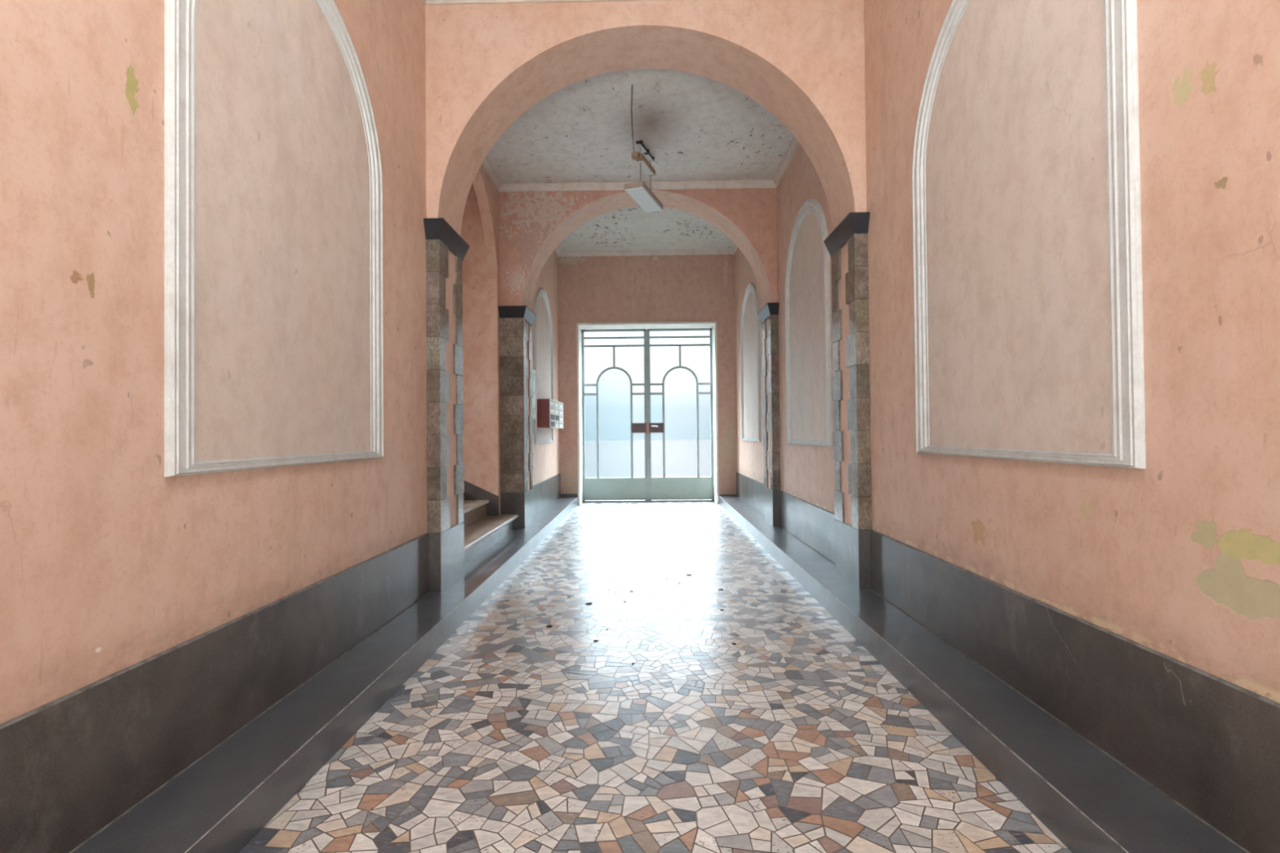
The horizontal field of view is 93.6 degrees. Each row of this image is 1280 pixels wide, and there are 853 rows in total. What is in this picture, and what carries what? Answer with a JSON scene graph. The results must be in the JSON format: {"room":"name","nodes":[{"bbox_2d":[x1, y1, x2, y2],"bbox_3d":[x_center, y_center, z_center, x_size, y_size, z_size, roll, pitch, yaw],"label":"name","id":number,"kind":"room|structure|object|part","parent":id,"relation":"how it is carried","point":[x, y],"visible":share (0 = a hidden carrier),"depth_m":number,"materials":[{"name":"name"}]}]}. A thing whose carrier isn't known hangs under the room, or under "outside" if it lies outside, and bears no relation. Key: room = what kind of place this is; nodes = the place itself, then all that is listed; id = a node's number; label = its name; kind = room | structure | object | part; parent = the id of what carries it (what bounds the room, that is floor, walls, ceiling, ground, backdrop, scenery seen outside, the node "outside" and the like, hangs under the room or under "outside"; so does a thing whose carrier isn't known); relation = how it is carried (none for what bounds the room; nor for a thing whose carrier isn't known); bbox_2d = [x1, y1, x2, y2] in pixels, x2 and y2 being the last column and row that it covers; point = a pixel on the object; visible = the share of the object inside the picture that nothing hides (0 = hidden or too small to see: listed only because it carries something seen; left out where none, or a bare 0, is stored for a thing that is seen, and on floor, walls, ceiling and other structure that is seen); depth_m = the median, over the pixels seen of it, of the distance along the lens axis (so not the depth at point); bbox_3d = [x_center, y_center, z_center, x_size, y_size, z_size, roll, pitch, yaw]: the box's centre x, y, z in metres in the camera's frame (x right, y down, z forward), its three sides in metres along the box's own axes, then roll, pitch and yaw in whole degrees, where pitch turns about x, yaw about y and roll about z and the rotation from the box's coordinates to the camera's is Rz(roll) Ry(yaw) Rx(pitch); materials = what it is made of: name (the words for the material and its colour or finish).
{"room":"building entrance hallway","nodes":[
{"label":"building entrance hallway","id":0,"kind":"room"},
{"bbox_2d":[0,0,427,724],"bbox_3d":[-1.684,-0.968,1.364,0.250,4.700,5.860,-1,-1,1],"label":"wall","id":1,"kind":"structure","parent":0,"point":[110,563],"depth_m":1.79,"materials":[{"name":"pink paint"}]},
{"bbox_2d":[164,0,383,476],"bbox_3d":[-1.529,-1.000,2.752,0.026,2.345,1.580,-1,-1,1],"label":"wall panel","id":2,"kind":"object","parent":1,"relation":"attached to","point":[273,294],"depth_m":2.49,"materials":[{"name":"white paint"}]},
{"bbox_2d":[0,473,560,852],"bbox_3d":[-1.493,0.965,4.528,0.014,0.419,12.240,-1,-1,1],"label":"baseboard","id":3,"kind":"structure","parent":1,"relation":"attached to","point":[71,765],"depth_m":1.96,"materials":[{"name":"black stone"}]},
{"bbox_2d":[69,497,577,852],"bbox_3d":[-1.346,1.269,4.522,0.344,0.198,12.240,-1,-1,1],"label":"trim","id":4,"kind":"structure","parent":1,"relation":"attached to","point":[222,800],"depth_m":2.29,"materials":[{"name":"grey stone"}]},
{"bbox_2d":[423,217,469,591],"bbox_3d":[-1.441,-0.146,4.536,0.140,2.640,0.626,-1,-1,1],"label":"pilaster","id":5,"kind":"object","parent":4,"relation":"on","point":[446,250],"visible":1,"depth_m":4.36,"materials":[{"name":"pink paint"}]},
{"bbox_2d":[462,480,518,564],"bbox_3d":[-3.194,0.357,6.003,3.453,1.706,2.358,-1,-1,1],"label":"staircase","id":6,"kind":"structure","parent":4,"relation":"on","point":[483,526],"depth_m":6.53,"materials":[{"name":"black stone"}]},
{"bbox_3d":[-2.585,0.585,7.090,1.840,1.262,0.018,-1,-1,1],"label":"skirting","id":7,"kind":"part","parent":6,"relation":"part of","materials":[{"name":"black stone"}]},
{"bbox_2d":[497,305,535,528],"bbox_3d":[-1.500,-0.110,7.432,0.333,2.640,0.616,-1,-1,1],"label":"pilaster","id":8,"kind":"object","parent":4,"relation":"on","point":[516,418],"visible":0.99,"depth_m":7.17,"materials":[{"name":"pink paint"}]},
{"bbox_2d":[460,183,498,496],"bbox_3d":[-3.300,-0.881,7.167,3.236,4.700,0.085,-1,-1,1],"label":"wall","id":9,"kind":"structure","parent":0,"point":[479,283],"depth_m":7.11,"materials":[{"name":"pink paint"}]},
{"bbox_2d":[472,164,500,515],"bbox_3d":[-1.753,-0.933,6.000,0.120,4.655,2.390,-1,-1,1],"label":"wall","id":10,"kind":"structure","parent":0,"point":[486,193],"depth_m":7.00,"materials":[{"name":"pink paint"}]},
{"bbox_2d":[530,249,559,484],"bbox_3d":[-1.584,-0.873,9.182,0.250,4.700,2.980,-1,-1,1],"label":"wall","id":11,"kind":"structure","parent":0,"point":[545,455],"depth_m":9.83,"materials":[{"name":"pink paint"}]},
{"bbox_2d":[532,368,537,419],"bbox_3d":[-1.453,-0.436,8.215,0.028,0.680,0.340,-1,-1,1],"label":"notice board","id":12,"kind":"object","parent":11,"relation":"attached to","point":[533,370],"visible":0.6,"depth_m":8.37,"materials":[{"name":"beige"}]},
{"bbox_2d":[532,406,536,417],"bbox_3d":[-1.443,-0.196,8.212,0.002,0.140,0.260,-1,-1,1],"label":"paper notice","id":13,"kind":"object","parent":12,"relation":"attached to","point":[533,407],"visible":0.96,"depth_m":8.20,"materials":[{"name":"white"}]},
{"bbox_2d":[532,390,536,404],"bbox_3d":[-1.445,-0.391,8.215,0.002,0.190,0.260,-1,-1,1],"label":"paper notice","id":14,"kind":"object","parent":12,"relation":"attached to","point":[534,393],"visible":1,"depth_m":8.21,"materials":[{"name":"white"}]},
{"bbox_2d":[532,372,536,389],"bbox_3d":[-1.447,-0.626,8.217,0.002,0.220,0.260,-1,-1,1],"label":"paper notice","id":15,"kind":"object","parent":12,"relation":"attached to","point":[533,373],"visible":0.98,"depth_m":8.20,"materials":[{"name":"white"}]},
{"bbox_2d":[533,287,553,444],"bbox_3d":[-1.447,-0.917,9.111,0.026,2.335,1.580,-1,-1,1],"label":"trim","id":16,"kind":"structure","parent":11,"relation":"attached to","point":[543,329],"depth_m":9.07,"materials":[{"name":"white paint"}]},
{"bbox_2d":[537,398,563,428],"bbox_3d":[-1.357,-0.182,9.186,0.189,0.413,1.338,-1,-1,1],"label":"boxes","id":17,"kind":"object","parent":11,"relation":"attached to","point":[549,411],"visible":0.98,"depth_m":8.53,"materials":[{"name":"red metal"}]},
{"bbox_3d":[-1.277,-0.344,8.741,0.008,0.073,0.394,-1,-1,1],"label":"letter box door","id":18,"kind":"part","parent":17,"relation":"part of","materials":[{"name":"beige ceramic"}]},
{"bbox_3d":[-1.276,-0.241,8.740,0.008,0.073,0.394,-1,-1,1],"label":"letter box door","id":19,"kind":"part","parent":17,"relation":"part of","materials":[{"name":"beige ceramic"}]},
{"bbox_3d":[-1.275,-0.138,8.738,0.008,0.073,0.394,-1,-1,1],"label":"letter box door","id":20,"kind":"part","parent":17,"relation":"part of","materials":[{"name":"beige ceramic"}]},
{"bbox_3d":[-1.274,-0.034,8.737,0.008,0.073,0.394,-1,-1,1],"label":"letter box door","id":21,"kind":"part","parent":17,"relation":"part of","materials":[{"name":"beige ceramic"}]},
{"bbox_3d":[-1.269,-0.183,9.185,0.014,0.413,1.338,-1,-1,1],"label":"frame","id":22,"kind":"part","parent":17,"relation":"part of","materials":[{"name":"white metal"}]},
{"bbox_3d":[-1.272,-0.339,9.187,0.008,0.073,0.394,-1,-1,1],"label":"letter box door","id":23,"kind":"part","parent":17,"relation":"part of","materials":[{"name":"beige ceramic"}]},
{"bbox_2d":[498,187,777,310],"bbox_3d":[-0.024,-2.336,7.440,3.327,1.845,0.500,-1,-1,1],"label":"wall","id":24,"kind":"structure","parent":0,"point":[532,224],"depth_m":7.21,"materials":[{"name":"pink paint"}]},
{"bbox_2d":[486,68,793,183],"bbox_3d":[-0.059,-2.981,6.003,3.547,0.120,2.390,-1,-1,1],"label":"ceiling","id":25,"kind":"structure","parent":0,"point":[694,126],"depth_m":6.01,"materials":[{"name":"paint"}]},
{"bbox_2d":[624,84,662,212],"bbox_3d":[-0.044,-2.660,5.953,0.295,0.523,1.580,-1,-1,12],"label":"pendant lamp","id":26,"kind":"object","parent":25,"relation":"hanging from","point":[639,191],"visible":1,"depth_m":6.26,"materials":[{"name":"grey metal"}]},
{"bbox_3d":[0.006,-2.687,6.189,0.012,0.425,0.012,-1,-1,23],"label":"rod","id":27,"kind":"part","parent":26,"relation":"part of","materials":[{"name":"grey metal"}]},
{"bbox_2d":[625,186,662,212],"bbox_3d":[0.048,-2.401,6.384,0.192,0.013,0.660,-1,-1,20],"label":"diffuser","id":28,"kind":"object","parent":26,"relation":"attached to","point":[642,196],"depth_m":6.34,"materials":[{"name":"white plastic"}]},
{"bbox_3d":[0.114,-2.684,6.491,0.012,0.425,0.012,0,-1,-22],"label":"rod","id":29,"kind":"part","parent":26,"relation":"part of","materials":[{"name":"grey metal"}]},
{"bbox_2d":[557,205,733,251],"bbox_3d":[0.087,-3.188,9.189,3.334,0.120,2.980,-1,-1,1],"label":"ceiling","id":30,"kind":"structure","parent":0,"point":[631,228],"depth_m":9.73,"materials":[{"name":"paint"}]},
{"bbox_2d":[425,0,866,235],"bbox_3d":[-0.061,-2.371,4.545,3.327,1.845,0.510,-1,-1,1],"label":"arch","id":31,"kind":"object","parent":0,"point":[486,64],"depth_m":4.31,"materials":[{"name":"pink paint"}]},
{"bbox_2d":[422,0,659,4],"bbox_3d":[-0.012,-3.116,1.368,3.134,0.075,5.860,-1,-1,1],"label":"trim","id":32,"kind":"structure","parent":31,"relation":"attached to","point":[426,2],"depth_m":4.30,"materials":[{"name":"paint"}]},
{"bbox_2d":[481,68,799,191],"bbox_3d":[-0.048,-2.884,6.002,3.327,0.075,2.390,-1,-1,1],"label":"trim","id":33,"kind":"structure","parent":31,"relation":"attached to","point":[744,184],"depth_m":7.15,"materials":[{"name":"paint"}]},
{"bbox_2d":[557,254,737,497],"bbox_3d":[0.131,-0.867,10.961,3.634,4.700,0.620,-1,-1,1],"label":"wall","id":34,"kind":"structure","parent":0,"point":[683,287],"depth_m":10.66,"materials":[{"name":"pink paint"}]},
{"bbox_2d":[581,328,714,502],"bbox_3d":[0.140,-0.200,11.111,2.416,3.210,0.142,-1,-1,1],"label":"door","id":35,"kind":"structure","parent":34,"relation":"in","point":[698,488],"depth_m":11.10,"materials":[{"name":"grey metal"}]},
{"bbox_3d":[-0.458,1.155,11.113,1.136,0.412,0.042,-1,-1,1],"label":"kick panel","id":36,"kind":"part","parent":35,"relation":"part of","materials":[{"name":"metal"}]},
{"bbox_3d":[-0.017,0.027,11.121,0.273,0.180,0.050,-1,-1,1],"label":"lock plate","id":37,"kind":"part","parent":35,"relation":"part of","materials":[{"name":"brown metal"}]},
{"bbox_3d":[0.300,0.024,11.117,0.273,0.180,0.050,-1,-1,1],"label":"lock plate","id":38,"kind":"part","parent":35,"relation":"part of","materials":[{"name":"brown metal"}]},
{"bbox_3d":[0.762,1.143,11.097,1.136,0.412,0.042,-1,-1,1],"label":"kick panel","id":39,"kind":"part","parent":35,"relation":"part of","materials":[{"name":"metal"}]},
{"bbox_2d":[576,321,719,505],"bbox_3d":[0.137,-0.229,10.946,2.484,3.225,0.634,-1,-1,1],"label":"trim","id":40,"kind":"structure","parent":34,"relation":"attached to","point":[670,325],"depth_m":10.73,"materials":[{"name":"white paint"}]},
{"bbox_2d":[560,493,736,497],"bbox_3d":[0.147,1.207,10.619,3.134,0.055,0.012,-1,-1,1],"label":"baseboard","id":41,"kind":"structure","parent":34,"relation":"attached to","point":[562,495],"depth_m":10.63,"materials":[{"name":"black stone"}]},
{"bbox_2d":[239,501,1071,852],"bbox_3d":[0.073,1.309,4.794,2.492,0.002,12.820,-1,-1,1],"label":"floor","id":42,"kind":"structure","parent":0,"point":[649,677],"depth_m":2.52,"materials":[{"name":"stone"}]},
{"bbox_2d":[734,0,1279,703],"bbox_3d":[1.740,-0.961,4.510,0.250,4.700,12.240,-1,-1,1],"label":"wall","id":43,"kind":"structure","parent":0,"point":[1177,557],"depth_m":1.83,"materials":[{"name":"pink paint"}]},
{"bbox_2d":[554,243,737,256],"bbox_3d":[0.087,-3.091,9.188,3.134,0.075,2.980,-1,-1,1],"label":"trim","id":44,"kind":"structure","parent":43,"relation":"attached to","point":[719,251],"depth_m":10.64,"materials":[{"name":"paint"}]},
{"bbox_2d":[740,283,761,441],"bbox_3d":[1.661,-0.966,9.112,0.026,2.375,1.580,-1,-1,1],"label":"trim","id":45,"kind":"structure","parent":43,"relation":"attached to","point":[750,320],"depth_m":9.06,"materials":[{"name":"white paint"}]},
{"bbox_2d":[785,198,832,446],"bbox_3d":[1.620,-1.005,5.912,0.026,2.375,1.580,-1,-1,1],"label":"trim","id":46,"kind":"structure","parent":43,"relation":"attached to","point":[807,279],"depth_m":5.79,"materials":[{"name":"white paint"}]},
{"bbox_2d":[719,495,1249,852],"bbox_3d":[1.484,1.242,4.487,0.344,0.198,12.240,-1,-1,1],"label":"curb","id":47,"kind":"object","parent":43,"relation":"attached to","point":[1089,800],"depth_m":2.23,"materials":[{"name":"grey stone"}]},
{"bbox_2d":[757,302,780,526],"bbox_3d":[1.590,-0.139,7.392,0.140,2.640,0.616,-1,-1,1],"label":"pilaster","id":48,"kind":"object","parent":47,"relation":"on","point":[768,315],"visible":1,"depth_m":7.14,"materials":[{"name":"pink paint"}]},
{"bbox_2d":[823,212,871,589],"bbox_3d":[1.553,-0.174,4.498,0.140,2.640,0.626,-1,-1,1],"label":"pilaster","id":49,"kind":"object","parent":47,"relation":"on","point":[846,246],"visible":1,"depth_m":4.32,"materials":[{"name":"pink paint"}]},
{"bbox_2d":[736,471,1279,852],"bbox_3d":[1.626,0.935,4.489,0.014,0.419,12.240,-1,-1,1],"label":"baseboard","id":50,"kind":"structure","parent":43,"relation":"attached to","point":[1210,743],"depth_m":2.04,"materials":[{"name":"black stone"}]},
{"bbox_2d":[911,0,1146,468],"bbox_3d":[1.579,-1.029,2.698,0.026,2.345,1.580,-1,-1,1],"label":"wall panel","id":51,"kind":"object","parent":43,"relation":"attached to","point":[1015,294],"depth_m":2.44,"materials":[{"name":"white paint"}]},
{"label":"outside","id":52,"kind":"structure","parent":0,"visible":0},
{"bbox_2d":[585,440,711,500],"bbox_3d":[0.855,2.108,65.604,80.000,0.080,108.740,-1,-1,1],"label":"ground","id":53,"kind":"structure","parent":52,"point":[681,455],"depth_m":31.02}
]}

